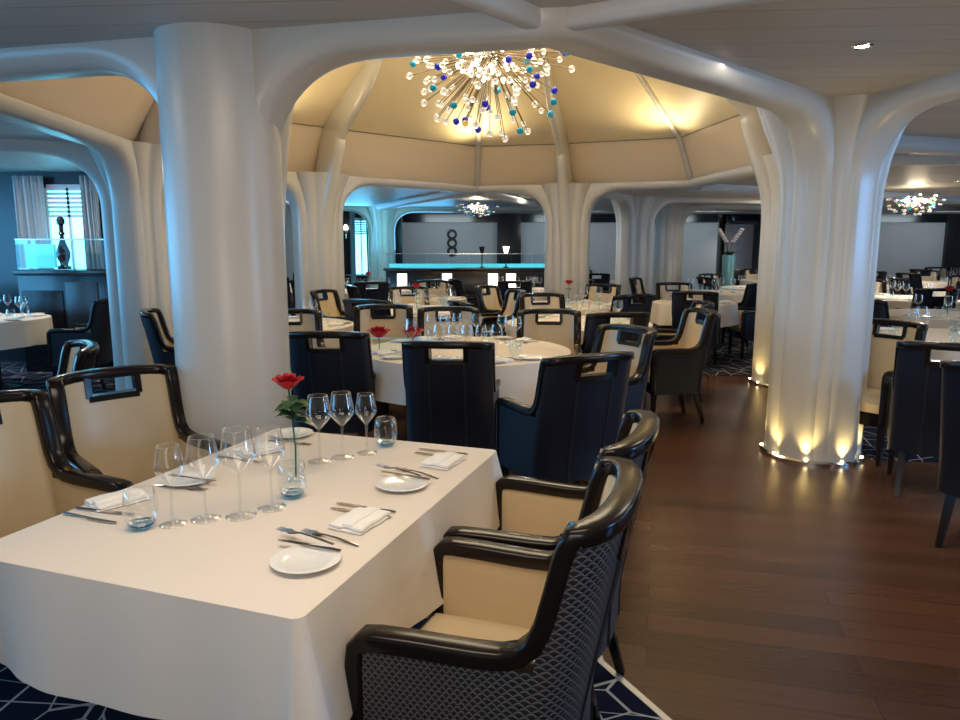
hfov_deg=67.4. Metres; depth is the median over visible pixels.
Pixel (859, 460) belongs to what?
trim
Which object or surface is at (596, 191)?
trim
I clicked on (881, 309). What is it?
armchair
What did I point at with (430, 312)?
armchair
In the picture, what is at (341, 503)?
knife
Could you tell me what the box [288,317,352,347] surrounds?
tablecloth
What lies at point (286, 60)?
trim
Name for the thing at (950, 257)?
door
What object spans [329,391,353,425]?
bowl
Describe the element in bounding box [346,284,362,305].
armchair
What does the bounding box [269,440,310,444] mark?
fork
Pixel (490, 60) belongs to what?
chandelier
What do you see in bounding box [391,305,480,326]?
tablecloth
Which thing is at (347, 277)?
armchair
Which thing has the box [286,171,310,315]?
trim
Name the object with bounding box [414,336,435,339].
folded napkin
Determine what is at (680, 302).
armchair
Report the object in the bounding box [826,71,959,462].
trim
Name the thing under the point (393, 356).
plate
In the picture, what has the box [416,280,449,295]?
armchair
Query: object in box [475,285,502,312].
armchair
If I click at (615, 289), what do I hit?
armchair
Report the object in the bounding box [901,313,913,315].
folded napkin
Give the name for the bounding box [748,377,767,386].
trim
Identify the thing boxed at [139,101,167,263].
trim
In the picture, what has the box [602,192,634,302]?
trim
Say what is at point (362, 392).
bowl
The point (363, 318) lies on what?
armchair
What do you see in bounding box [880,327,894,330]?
folded napkin
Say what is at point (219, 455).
knife
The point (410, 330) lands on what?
rose
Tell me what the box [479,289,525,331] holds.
armchair
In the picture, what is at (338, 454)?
wine glass
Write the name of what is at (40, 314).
folded napkin
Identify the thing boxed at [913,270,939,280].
armchair
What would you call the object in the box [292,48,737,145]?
ceiling
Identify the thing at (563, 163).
trim
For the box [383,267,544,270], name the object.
countertop
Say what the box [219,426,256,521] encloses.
wine glass
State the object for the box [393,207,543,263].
trim
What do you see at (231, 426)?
bowl
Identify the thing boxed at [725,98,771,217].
trim
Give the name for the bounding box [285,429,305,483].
bud vase
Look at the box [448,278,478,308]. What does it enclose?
armchair
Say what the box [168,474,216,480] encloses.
butter knife
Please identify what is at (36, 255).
glass case
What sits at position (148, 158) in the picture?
trim
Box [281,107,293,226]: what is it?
trim
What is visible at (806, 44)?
ceiling
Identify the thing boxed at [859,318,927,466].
armchair
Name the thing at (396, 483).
plate
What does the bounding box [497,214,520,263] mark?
door
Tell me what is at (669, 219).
trim
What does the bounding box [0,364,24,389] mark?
dining table
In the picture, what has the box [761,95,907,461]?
trim
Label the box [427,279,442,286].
armchair
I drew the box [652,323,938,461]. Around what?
carpet
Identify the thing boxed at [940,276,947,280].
tablecloth
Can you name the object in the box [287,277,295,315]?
armchair
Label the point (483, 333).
tablecloth
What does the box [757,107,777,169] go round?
trim
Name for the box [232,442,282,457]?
folded napkin
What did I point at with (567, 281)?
rose
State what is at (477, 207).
chandelier
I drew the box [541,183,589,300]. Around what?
column
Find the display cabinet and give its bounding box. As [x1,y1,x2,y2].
[13,269,111,371]
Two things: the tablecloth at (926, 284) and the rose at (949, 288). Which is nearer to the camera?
the rose at (949, 288)
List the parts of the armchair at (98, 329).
leg, frame, leg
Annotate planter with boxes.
[717,228,743,285]
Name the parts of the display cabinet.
door, door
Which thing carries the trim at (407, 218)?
attached to the wall at (903, 247)
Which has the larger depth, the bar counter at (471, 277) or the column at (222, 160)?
the bar counter at (471, 277)
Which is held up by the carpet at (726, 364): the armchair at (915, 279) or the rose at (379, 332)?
the armchair at (915, 279)
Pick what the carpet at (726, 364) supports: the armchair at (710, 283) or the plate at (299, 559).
the armchair at (710, 283)
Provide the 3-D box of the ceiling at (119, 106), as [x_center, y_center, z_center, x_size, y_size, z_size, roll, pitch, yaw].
[0.040,-2.337,7.082,6.620,0.560,8.480,0,9,0]
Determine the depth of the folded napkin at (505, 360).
4.68 m
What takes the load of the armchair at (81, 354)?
on the carpet at (19, 700)
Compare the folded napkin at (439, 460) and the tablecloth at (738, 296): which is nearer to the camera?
the folded napkin at (439, 460)
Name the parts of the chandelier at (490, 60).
rod, rod, rod, rod, rod, rod, rod, rod, rod, rod, rod, rod, rod, rod, rod, rod, rod, rod, rod, rod, rod, rod, rod, rod, rod, rod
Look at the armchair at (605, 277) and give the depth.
14.41 m
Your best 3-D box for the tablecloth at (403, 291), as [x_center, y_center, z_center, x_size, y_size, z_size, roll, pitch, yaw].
[-1.885,-1.043,12.294,1.519,0.285,1.515,0,9,0]
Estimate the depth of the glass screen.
13.98 m
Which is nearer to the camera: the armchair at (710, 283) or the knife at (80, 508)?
the knife at (80, 508)
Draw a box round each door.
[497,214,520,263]
[941,214,959,275]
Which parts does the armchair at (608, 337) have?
frame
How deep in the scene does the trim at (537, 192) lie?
10.90 m
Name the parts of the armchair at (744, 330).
leg, seat, seat rail, frame, leg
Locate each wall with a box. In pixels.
[0,172,105,361]
[343,211,402,287]
[402,223,945,293]
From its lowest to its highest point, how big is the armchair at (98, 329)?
0.959 m
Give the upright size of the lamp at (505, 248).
0.400 m
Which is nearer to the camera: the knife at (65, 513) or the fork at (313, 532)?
the fork at (313, 532)
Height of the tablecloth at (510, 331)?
0.285 m
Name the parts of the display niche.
panel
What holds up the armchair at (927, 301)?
on the carpet at (726, 364)
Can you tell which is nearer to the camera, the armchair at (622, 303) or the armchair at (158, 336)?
the armchair at (158, 336)
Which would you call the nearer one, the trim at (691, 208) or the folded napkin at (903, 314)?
the folded napkin at (903, 314)
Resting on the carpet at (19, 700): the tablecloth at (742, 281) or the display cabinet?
the display cabinet
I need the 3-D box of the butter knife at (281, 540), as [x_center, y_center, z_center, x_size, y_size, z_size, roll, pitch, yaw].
[-0.424,0.457,1.783,0.185,0.007,0.014,3,10,21]
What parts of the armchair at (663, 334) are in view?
frame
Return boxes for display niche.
[716,214,760,285]
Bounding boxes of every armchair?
[0,389,133,537]
[46,298,113,389]
[46,339,98,393]
[46,364,232,484]
[139,308,174,365]
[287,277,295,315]
[288,309,325,394]
[289,280,294,301]
[289,331,388,438]
[310,289,345,319]
[342,299,390,321]
[344,275,350,288]
[345,456,642,719]
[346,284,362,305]
[353,281,388,304]
[353,304,413,405]
[388,286,428,304]
[402,340,500,449]
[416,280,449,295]
[417,306,478,336]
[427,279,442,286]
[443,409,659,719]
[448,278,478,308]
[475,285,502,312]
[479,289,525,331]
[494,351,634,483]
[497,281,534,300]
[516,308,584,365]
[519,293,565,315]
[581,312,649,364]
[582,323,657,482]
[583,283,620,301]
[589,273,609,290]
[610,294,653,320]
[629,277,655,302]
[646,308,717,422]
[653,300,714,401]
[656,282,692,328]
[672,291,720,369]
[696,277,718,289]
[699,273,722,289]
[721,283,756,346]
[727,307,755,358]
[743,268,757,278]
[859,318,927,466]
[873,299,891,326]
[875,279,886,293]
[876,271,886,279]
[885,341,959,496]
[887,277,912,294]
[895,273,922,293]
[895,288,959,308]
[909,269,928,274]
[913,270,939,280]
[925,267,948,275]
[935,360,959,547]
[947,275,959,286]
[956,281,959,299]
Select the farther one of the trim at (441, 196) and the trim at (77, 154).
the trim at (441, 196)
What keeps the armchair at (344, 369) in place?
on the floor
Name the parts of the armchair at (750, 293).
leg, frame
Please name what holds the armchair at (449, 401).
on the floor
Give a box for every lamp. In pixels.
[479,246,484,267]
[503,246,508,267]
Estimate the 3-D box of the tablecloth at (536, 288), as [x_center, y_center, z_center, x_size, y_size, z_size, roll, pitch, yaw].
[0.764,-1.090,12.591,1.519,0.285,1.515,0,9,0]
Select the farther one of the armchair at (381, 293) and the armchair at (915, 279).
the armchair at (915, 279)
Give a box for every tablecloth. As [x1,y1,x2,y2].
[0,313,52,349]
[0,429,501,719]
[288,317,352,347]
[345,288,411,298]
[371,336,570,405]
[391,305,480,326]
[429,296,466,305]
[447,300,505,336]
[482,287,543,300]
[505,315,652,343]
[533,300,610,315]
[650,299,738,327]
[693,289,743,302]
[720,285,745,290]
[739,279,756,284]
[874,294,912,308]
[879,328,959,360]
[887,285,912,293]
[889,309,959,328]
[922,281,947,287]
[932,291,945,295]
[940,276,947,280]
[955,300,959,308]
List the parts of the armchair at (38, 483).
frame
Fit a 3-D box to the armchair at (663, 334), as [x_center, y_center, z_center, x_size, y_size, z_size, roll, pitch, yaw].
[1.969,-0.105,7.157,0.613,0.959,0.592,1,9,4]
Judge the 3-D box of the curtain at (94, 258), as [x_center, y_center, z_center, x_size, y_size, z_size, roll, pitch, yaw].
[-4.869,-1.268,9.092,0.219,2.060,0.102,0,9,0]
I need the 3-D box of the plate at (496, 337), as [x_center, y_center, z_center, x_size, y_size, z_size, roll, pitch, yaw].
[0.180,-0.182,5.890,0.166,0.015,0.166,0,9,0]
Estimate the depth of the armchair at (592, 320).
5.94 m
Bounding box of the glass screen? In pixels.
[386,253,544,267]
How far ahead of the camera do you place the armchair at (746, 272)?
17.37 m
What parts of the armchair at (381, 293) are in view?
frame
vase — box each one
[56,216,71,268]
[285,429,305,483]
[371,337,419,352]
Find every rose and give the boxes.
[271,373,312,477]
[367,326,390,348]
[401,326,424,340]
[411,283,420,294]
[564,280,573,303]
[943,286,955,310]
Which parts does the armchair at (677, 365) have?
seat rail, leg, leg, leg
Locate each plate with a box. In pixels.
[3,318,21,320]
[160,470,214,485]
[270,427,312,438]
[270,544,340,573]
[336,321,351,323]
[375,474,427,491]
[381,354,401,358]
[391,339,410,342]
[492,336,511,338]
[518,355,542,359]
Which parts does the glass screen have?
rail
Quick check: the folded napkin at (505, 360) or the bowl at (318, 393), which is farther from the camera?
the folded napkin at (505, 360)
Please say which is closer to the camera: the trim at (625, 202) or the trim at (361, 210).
the trim at (625, 202)
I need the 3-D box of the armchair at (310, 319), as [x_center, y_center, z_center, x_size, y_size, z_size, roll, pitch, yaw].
[-1.560,0.073,6.030,0.592,0.959,0.613,-3,10,-21]
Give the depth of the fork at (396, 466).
2.39 m
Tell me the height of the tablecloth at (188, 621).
0.307 m
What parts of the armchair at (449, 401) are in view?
frame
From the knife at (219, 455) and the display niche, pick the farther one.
the display niche
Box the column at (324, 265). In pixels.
[297,172,348,308]
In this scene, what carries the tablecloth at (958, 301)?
on the dining table
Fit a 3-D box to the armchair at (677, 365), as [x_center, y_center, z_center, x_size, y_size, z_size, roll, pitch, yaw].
[1.690,0.037,6.261,0.613,0.959,0.592,-1,9,-7]
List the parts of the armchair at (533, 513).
frame, leg, leg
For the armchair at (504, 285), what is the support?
on the carpet at (726, 364)
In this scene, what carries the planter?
on the carpet at (726, 364)
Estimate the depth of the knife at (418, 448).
2.65 m
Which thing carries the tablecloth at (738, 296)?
on the dining table
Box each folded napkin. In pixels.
[27,313,46,316]
[84,488,151,511]
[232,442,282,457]
[327,507,391,534]
[328,323,344,325]
[372,349,395,354]
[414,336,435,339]
[419,451,465,469]
[443,335,462,338]
[495,357,513,362]
[514,337,530,341]
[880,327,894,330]
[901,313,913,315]
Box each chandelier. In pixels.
[406,48,574,141]
[456,203,498,216]
[887,192,945,215]
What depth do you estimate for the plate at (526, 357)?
4.84 m
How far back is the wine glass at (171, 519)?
1.96 m
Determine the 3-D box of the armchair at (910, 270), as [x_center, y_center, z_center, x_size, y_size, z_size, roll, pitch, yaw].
[10.611,-1.694,17.190,0.613,0.959,0.592,-3,9,-16]
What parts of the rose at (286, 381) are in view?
stem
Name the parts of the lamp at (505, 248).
stem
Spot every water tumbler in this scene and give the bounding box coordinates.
[122,485,158,530]
[277,460,306,499]
[374,416,397,447]
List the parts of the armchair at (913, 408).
leg, leg, frame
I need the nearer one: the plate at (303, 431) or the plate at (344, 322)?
the plate at (303, 431)
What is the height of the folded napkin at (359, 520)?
0.026 m
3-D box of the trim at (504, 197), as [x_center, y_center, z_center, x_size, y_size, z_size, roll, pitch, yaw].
[0.675,-3.055,13.792,0.280,0.120,5.014,3,9,17]
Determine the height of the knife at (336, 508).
0.007 m
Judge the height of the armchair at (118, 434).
0.959 m
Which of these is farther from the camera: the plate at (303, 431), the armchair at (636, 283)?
the armchair at (636, 283)
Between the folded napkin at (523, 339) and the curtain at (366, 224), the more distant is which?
the curtain at (366, 224)
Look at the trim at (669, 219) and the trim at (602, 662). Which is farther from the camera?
the trim at (669, 219)
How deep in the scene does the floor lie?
3.28 m
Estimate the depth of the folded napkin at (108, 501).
2.11 m
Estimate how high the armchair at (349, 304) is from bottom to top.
0.959 m
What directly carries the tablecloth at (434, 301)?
on the dining table
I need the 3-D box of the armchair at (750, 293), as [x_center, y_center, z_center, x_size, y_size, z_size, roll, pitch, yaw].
[4.105,-0.707,10.959,0.592,0.959,0.613,-4,10,-24]
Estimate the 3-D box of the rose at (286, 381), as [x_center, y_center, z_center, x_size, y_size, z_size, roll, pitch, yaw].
[-0.598,0.211,2.301,0.115,0.339,0.124,7,12,38]
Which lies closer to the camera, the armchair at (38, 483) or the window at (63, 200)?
the armchair at (38, 483)
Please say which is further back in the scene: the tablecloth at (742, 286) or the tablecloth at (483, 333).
the tablecloth at (742, 286)
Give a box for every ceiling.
[0,0,959,213]
[0,76,750,185]
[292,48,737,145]
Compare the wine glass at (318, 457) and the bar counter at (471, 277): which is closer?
the wine glass at (318, 457)
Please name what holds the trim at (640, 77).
attached to the ceiling at (598, 102)
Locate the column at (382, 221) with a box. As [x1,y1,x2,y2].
[366,206,397,287]
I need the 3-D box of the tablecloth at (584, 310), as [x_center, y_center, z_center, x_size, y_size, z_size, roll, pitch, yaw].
[1.165,-0.582,9.381,1.519,0.285,1.515,0,9,0]
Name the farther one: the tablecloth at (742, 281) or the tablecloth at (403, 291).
the tablecloth at (742, 281)
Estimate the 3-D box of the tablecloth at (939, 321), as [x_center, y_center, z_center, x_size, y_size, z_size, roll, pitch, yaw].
[5.215,-0.371,8.047,1.519,0.285,1.515,0,9,0]
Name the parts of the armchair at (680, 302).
frame, leg, leg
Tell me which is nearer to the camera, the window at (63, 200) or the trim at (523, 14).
the trim at (523, 14)
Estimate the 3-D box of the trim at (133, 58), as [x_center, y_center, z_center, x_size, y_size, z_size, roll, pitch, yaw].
[-2.789,-0.473,4.842,1.617,2.420,4.298,-5,10,-30]
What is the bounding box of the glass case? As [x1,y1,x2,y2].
[15,239,103,269]
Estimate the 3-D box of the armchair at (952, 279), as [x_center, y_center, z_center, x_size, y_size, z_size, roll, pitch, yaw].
[8.909,-1.073,13.272,0.592,0.959,0.613,6,11,34]
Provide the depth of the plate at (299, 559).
1.72 m
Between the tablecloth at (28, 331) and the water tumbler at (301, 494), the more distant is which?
the tablecloth at (28, 331)
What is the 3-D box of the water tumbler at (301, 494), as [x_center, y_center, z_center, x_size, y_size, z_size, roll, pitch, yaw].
[-0.565,0.360,2.168,0.089,0.108,0.089,-6,11,-35]
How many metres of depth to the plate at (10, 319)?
7.35 m
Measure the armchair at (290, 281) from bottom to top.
0.959 m
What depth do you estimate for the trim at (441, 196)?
13.36 m
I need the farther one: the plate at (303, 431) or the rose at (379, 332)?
the rose at (379, 332)
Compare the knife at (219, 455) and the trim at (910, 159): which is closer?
the knife at (219, 455)
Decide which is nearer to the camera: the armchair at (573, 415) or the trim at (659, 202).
the armchair at (573, 415)
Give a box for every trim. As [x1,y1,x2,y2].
[0,37,157,389]
[0,138,125,390]
[87,141,173,363]
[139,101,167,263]
[252,7,834,459]
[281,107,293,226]
[285,205,373,287]
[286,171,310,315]
[292,114,738,146]
[316,59,382,251]
[339,176,551,311]
[376,191,477,209]
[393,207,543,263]
[402,214,948,222]
[452,0,540,28]
[474,66,484,185]
[476,193,542,209]
[536,48,571,249]
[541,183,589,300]
[566,0,781,30]
[579,165,755,300]
[598,655,671,719]
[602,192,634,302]
[611,195,655,302]
[635,73,693,179]
[645,197,760,321]
[653,203,688,294]
[679,204,760,281]
[688,184,759,194]
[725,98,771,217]
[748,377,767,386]
[749,154,779,383]
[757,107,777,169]
[759,440,864,466]
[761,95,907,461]
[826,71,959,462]
[883,192,959,204]
[890,154,959,166]
[895,135,959,156]
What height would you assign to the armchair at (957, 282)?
0.959 m
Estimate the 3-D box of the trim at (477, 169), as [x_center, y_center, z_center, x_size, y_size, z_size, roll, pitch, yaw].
[0.030,-3.311,9.706,0.100,1.716,3.016,0,9,-3]
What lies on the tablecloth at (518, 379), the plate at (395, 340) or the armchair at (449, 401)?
the plate at (395, 340)
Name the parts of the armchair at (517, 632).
seat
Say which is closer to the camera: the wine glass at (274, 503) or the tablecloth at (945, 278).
the wine glass at (274, 503)
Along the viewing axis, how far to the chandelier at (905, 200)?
11.29 m
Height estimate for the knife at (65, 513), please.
0.007 m
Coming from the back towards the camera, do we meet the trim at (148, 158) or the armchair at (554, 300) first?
the armchair at (554, 300)
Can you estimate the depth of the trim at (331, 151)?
8.92 m
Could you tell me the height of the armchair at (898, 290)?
0.959 m
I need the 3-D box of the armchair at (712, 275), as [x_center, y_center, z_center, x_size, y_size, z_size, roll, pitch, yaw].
[4.626,-1.204,14.100,0.592,0.959,0.613,-4,10,-25]
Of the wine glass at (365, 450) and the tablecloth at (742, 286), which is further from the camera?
the tablecloth at (742, 286)
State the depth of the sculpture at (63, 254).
8.46 m
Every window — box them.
[44,184,85,268]
[355,218,366,275]
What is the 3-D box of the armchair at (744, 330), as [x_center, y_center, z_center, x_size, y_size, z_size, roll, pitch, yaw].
[3.772,-0.522,9.788,0.613,0.959,0.592,0,9,1]
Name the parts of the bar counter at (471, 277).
lit panel, lit panel, lit panel, lit panel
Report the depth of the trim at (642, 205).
13.60 m
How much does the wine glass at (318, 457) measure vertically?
0.236 m
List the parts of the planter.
pot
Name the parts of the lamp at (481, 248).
stem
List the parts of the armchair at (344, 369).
leg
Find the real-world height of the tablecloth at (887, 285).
0.285 m
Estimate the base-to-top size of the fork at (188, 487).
0.009 m
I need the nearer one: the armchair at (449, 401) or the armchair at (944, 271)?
the armchair at (449, 401)
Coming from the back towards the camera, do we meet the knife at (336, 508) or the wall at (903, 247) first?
the wall at (903, 247)
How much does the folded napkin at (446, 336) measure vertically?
0.026 m
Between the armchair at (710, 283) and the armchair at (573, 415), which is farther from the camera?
the armchair at (710, 283)
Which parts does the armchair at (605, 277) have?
frame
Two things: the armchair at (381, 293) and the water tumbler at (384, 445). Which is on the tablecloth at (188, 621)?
the water tumbler at (384, 445)
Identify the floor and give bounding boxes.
[0,314,959,719]
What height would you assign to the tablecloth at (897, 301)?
0.285 m
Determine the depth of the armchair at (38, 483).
2.73 m
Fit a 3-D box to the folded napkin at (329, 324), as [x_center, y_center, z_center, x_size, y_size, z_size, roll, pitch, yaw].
[-1.372,-0.341,6.864,0.151,0.026,0.114,-3,9,-18]
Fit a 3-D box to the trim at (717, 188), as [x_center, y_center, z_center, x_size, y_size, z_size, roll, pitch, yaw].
[4.600,-2.695,11.520,3.225,0.120,0.280,-5,10,-29]
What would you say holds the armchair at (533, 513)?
on the carpet at (19, 700)
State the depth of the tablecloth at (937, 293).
12.12 m
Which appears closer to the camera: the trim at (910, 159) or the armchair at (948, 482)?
the armchair at (948, 482)
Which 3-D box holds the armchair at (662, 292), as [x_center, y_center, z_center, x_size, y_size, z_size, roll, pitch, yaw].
[2.899,-0.655,10.629,0.592,0.959,0.613,0,9,-1]
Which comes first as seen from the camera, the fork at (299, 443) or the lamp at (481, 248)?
the fork at (299, 443)
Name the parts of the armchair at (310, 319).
frame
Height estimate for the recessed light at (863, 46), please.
0.008 m
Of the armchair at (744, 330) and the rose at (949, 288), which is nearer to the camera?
the rose at (949, 288)
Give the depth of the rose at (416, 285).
8.50 m
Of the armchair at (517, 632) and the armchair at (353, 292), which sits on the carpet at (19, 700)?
the armchair at (517, 632)
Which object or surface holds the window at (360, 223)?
in the wall at (346, 217)
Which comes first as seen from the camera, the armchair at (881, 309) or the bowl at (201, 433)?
the bowl at (201, 433)
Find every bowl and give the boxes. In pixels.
[153,443,184,484]
[185,433,219,478]
[219,426,255,472]
[253,426,285,467]
[305,393,330,428]
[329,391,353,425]
[355,392,376,422]
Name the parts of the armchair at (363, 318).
frame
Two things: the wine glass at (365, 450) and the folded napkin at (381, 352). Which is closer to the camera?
the wine glass at (365, 450)
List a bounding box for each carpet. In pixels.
[0,315,662,719]
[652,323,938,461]
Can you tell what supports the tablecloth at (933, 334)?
on the dining table
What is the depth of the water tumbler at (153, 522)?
1.93 m
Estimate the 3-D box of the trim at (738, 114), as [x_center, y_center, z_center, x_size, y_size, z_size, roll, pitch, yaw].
[0.051,-2.607,7.030,5.962,0.009,7.634,0,9,0]
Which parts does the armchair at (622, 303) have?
frame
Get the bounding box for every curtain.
[12,175,50,269]
[79,175,103,268]
[349,211,355,284]
[366,224,368,281]
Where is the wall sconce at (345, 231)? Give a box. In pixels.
[343,225,348,238]
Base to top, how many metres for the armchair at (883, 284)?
0.959 m
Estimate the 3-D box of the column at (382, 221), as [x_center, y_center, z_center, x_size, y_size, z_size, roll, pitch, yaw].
[-2.359,-2.467,17.429,0.842,2.420,0.850,0,9,0]
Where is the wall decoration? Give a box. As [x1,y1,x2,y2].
[447,229,456,256]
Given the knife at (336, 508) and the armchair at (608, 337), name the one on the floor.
the armchair at (608, 337)
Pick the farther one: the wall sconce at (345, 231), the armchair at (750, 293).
the wall sconce at (345, 231)
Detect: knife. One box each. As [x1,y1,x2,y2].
[62,512,116,522]
[75,507,134,514]
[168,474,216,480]
[218,455,263,462]
[277,539,341,551]
[330,507,391,517]
[336,502,395,512]
[381,471,429,479]
[418,448,467,454]
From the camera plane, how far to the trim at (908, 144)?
6.17 m
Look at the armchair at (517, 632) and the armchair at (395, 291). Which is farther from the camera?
the armchair at (395, 291)
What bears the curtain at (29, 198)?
hanging from the window at (63, 200)
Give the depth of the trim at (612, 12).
2.71 m
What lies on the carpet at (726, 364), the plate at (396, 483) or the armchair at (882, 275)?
the armchair at (882, 275)
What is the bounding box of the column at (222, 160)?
[153,22,291,445]
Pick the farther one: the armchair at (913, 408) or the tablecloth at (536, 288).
the tablecloth at (536, 288)
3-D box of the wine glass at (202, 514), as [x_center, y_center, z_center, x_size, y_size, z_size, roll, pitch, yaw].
[-0.761,0.325,1.983,0.090,0.236,0.090,-9,12,-43]
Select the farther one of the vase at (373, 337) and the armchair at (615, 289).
the armchair at (615, 289)
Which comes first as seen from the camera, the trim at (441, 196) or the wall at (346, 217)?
the trim at (441, 196)
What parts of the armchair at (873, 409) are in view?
seat rail, seat, leg, frame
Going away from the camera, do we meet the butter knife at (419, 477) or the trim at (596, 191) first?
the butter knife at (419, 477)
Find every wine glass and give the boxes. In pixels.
[153,443,187,528]
[185,433,221,524]
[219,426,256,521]
[253,426,285,512]
[305,393,331,463]
[329,391,354,459]
[355,392,376,455]
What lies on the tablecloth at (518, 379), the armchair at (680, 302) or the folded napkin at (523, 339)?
the folded napkin at (523, 339)
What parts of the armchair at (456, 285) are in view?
frame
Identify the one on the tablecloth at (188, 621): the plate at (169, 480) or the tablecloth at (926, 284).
the plate at (169, 480)
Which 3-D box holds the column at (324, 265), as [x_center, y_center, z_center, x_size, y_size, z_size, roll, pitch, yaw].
[-2.159,-1.231,9.626,0.842,2.420,0.850,0,9,0]
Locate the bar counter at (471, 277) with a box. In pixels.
[383,267,544,295]
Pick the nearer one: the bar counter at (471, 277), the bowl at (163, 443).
the bowl at (163, 443)
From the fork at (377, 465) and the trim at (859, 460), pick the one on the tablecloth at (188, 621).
the fork at (377, 465)
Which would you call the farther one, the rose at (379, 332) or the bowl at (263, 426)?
the rose at (379, 332)
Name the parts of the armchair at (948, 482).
leg, frame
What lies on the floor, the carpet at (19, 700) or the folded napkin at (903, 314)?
the carpet at (19, 700)
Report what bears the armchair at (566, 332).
on the floor
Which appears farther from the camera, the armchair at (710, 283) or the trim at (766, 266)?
the armchair at (710, 283)
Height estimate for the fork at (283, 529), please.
0.009 m
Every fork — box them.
[155,484,208,490]
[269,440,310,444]
[276,526,333,544]
[301,528,358,546]
[375,464,421,475]
[396,466,438,478]
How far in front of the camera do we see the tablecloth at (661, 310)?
9.44 m
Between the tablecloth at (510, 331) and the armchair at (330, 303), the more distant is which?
the armchair at (330, 303)
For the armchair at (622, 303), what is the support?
on the floor
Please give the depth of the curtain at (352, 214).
17.94 m
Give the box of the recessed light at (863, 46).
[850,43,873,49]
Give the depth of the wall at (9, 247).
9.18 m
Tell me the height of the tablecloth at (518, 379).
0.285 m
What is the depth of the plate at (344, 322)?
7.09 m

